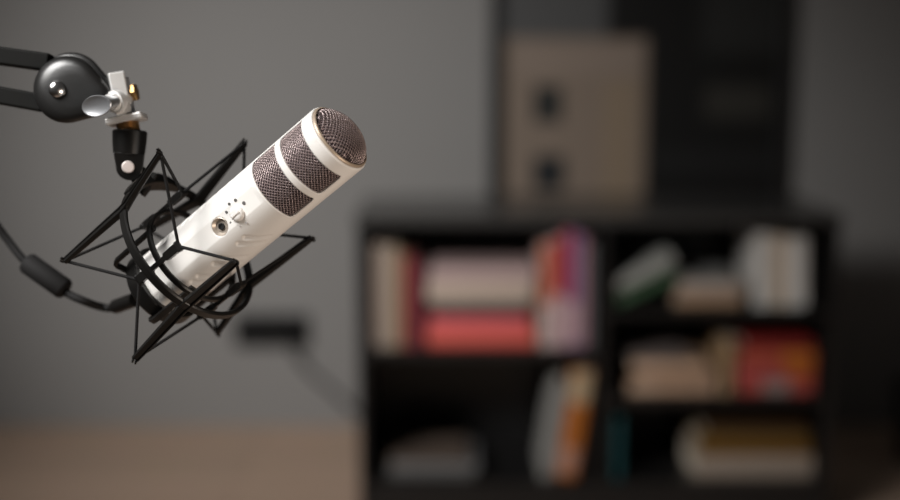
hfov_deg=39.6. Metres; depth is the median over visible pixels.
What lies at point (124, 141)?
socket
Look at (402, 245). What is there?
book
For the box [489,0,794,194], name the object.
framed picture
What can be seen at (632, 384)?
book
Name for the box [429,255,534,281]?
book
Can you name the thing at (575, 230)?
book
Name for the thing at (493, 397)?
bookcase
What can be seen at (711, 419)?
book
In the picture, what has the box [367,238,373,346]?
book
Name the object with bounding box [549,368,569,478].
book
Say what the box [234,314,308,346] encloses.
wall socket
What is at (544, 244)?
book
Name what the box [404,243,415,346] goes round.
book
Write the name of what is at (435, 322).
book
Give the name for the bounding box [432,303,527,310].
book
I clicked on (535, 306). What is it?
book
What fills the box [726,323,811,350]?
book
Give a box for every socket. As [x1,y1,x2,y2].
[112,129,146,154]
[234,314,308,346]
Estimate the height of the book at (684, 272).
0.011 m
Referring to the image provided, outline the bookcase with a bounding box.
[354,195,842,499]
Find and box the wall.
[0,0,899,425]
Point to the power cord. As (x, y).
(288, 331)
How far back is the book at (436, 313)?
3.12 m
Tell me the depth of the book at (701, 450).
3.17 m
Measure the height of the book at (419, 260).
0.216 m
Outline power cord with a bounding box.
[283,325,357,416]
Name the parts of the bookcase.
panel, panel, panel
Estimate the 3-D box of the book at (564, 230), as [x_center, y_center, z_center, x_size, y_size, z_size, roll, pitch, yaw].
[0.289,0.081,3.203,0.021,0.296,0.201,0,9,0]
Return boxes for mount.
[60,129,315,364]
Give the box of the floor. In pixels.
[0,426,899,499]
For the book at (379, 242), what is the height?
0.261 m
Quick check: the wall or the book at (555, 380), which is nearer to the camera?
the book at (555, 380)
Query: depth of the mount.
0.97 m
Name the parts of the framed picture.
frame rail, frame rail, frame rail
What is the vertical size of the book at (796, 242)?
0.175 m
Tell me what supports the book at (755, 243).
on the bookcase
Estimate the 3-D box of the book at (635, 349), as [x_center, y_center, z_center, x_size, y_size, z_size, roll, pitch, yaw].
[0.526,0.257,3.226,0.150,0.016,0.190,0,9,0]
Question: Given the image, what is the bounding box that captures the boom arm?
[0,46,147,129]
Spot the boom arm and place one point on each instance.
(70, 87)
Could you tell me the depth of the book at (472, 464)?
3.18 m
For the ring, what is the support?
on the mount
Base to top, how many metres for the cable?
0.161 m
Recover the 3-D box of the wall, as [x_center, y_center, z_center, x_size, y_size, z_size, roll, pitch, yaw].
[0.000,-0.873,3.871,6.800,2.900,0.120,0,9,0]
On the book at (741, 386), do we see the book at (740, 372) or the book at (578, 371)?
the book at (740, 372)
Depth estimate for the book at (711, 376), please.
3.15 m
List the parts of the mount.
elastic cord, elastic cord, elastic cord, elastic cord, elastic cord, elastic cord, elastic cord, elastic cord, elastic cord, elastic cord, elastic cord, elastic cord, elastic cord, elastic cord, elastic cord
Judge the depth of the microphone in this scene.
0.92 m
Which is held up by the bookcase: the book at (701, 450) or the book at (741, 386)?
the book at (741, 386)
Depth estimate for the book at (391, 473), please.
3.18 m
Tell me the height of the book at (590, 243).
0.261 m
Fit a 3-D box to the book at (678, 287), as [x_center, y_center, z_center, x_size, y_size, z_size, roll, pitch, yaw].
[0.650,0.081,3.210,0.162,0.031,0.190,0,9,0]
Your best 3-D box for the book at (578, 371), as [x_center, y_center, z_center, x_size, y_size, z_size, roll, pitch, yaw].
[0.317,0.426,3.258,0.088,0.285,0.201,0,9,0]
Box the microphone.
[140,107,366,305]
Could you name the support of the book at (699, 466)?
on the bookcase
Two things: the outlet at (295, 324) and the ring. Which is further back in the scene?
the outlet at (295, 324)
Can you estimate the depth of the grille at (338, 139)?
0.90 m
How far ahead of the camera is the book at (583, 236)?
3.11 m
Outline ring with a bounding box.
[126,248,199,323]
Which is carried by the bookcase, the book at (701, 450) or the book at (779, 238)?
the book at (779, 238)
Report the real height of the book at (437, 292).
0.051 m
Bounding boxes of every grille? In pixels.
[253,123,338,215]
[316,109,365,163]
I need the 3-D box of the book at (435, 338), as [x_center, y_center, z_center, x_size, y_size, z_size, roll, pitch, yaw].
[0.076,0.207,3.218,0.268,0.041,0.190,0,9,0]
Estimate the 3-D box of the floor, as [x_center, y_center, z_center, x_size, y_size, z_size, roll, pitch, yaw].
[0.000,1.090,1.096,6.800,0.100,6.220,0,9,0]
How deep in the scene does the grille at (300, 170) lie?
0.91 m
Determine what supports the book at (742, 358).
on the book at (740, 372)
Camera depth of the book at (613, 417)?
3.18 m
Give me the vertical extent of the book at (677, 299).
0.029 m
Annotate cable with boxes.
[0,223,135,313]
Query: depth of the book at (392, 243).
3.11 m
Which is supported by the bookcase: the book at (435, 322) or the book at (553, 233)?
the book at (553, 233)
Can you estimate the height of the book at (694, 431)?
0.029 m
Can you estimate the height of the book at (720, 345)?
0.139 m
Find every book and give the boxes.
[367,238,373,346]
[373,232,387,346]
[385,235,399,346]
[388,463,473,477]
[389,436,467,462]
[391,441,477,469]
[398,239,405,346]
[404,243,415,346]
[415,249,423,346]
[427,269,532,302]
[427,315,533,346]
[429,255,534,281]
[429,303,529,329]
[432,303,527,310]
[434,311,525,315]
[530,285,539,346]
[535,232,552,346]
[536,359,563,477]
[548,226,561,346]
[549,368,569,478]
[556,225,570,346]
[556,357,592,477]
[569,225,580,346]
[578,225,587,346]
[586,232,594,346]
[605,405,622,478]
[608,243,676,294]
[608,268,677,305]
[620,338,689,360]
[620,366,715,393]
[623,345,707,373]
[635,363,716,381]
[663,284,740,305]
[669,279,742,293]
[671,264,738,281]
[681,434,812,477]
[683,414,808,445]
[685,431,810,455]
[690,405,807,434]
[706,323,734,393]
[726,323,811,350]
[733,377,813,393]
[734,344,815,365]
[734,361,813,378]
[737,225,772,306]
[761,225,786,306]
[774,226,806,306]
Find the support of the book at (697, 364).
on the book at (711, 376)
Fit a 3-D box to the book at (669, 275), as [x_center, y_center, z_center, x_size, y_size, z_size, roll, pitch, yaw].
[0.489,0.083,3.188,0.156,0.089,0.170,0,9,0]
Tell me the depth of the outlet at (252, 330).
3.98 m
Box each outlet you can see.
[242,320,264,341]
[278,320,299,341]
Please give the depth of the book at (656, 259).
3.11 m
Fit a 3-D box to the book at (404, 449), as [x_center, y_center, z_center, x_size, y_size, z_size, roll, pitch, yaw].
[-0.055,0.521,3.269,0.201,0.011,0.190,0,9,0]

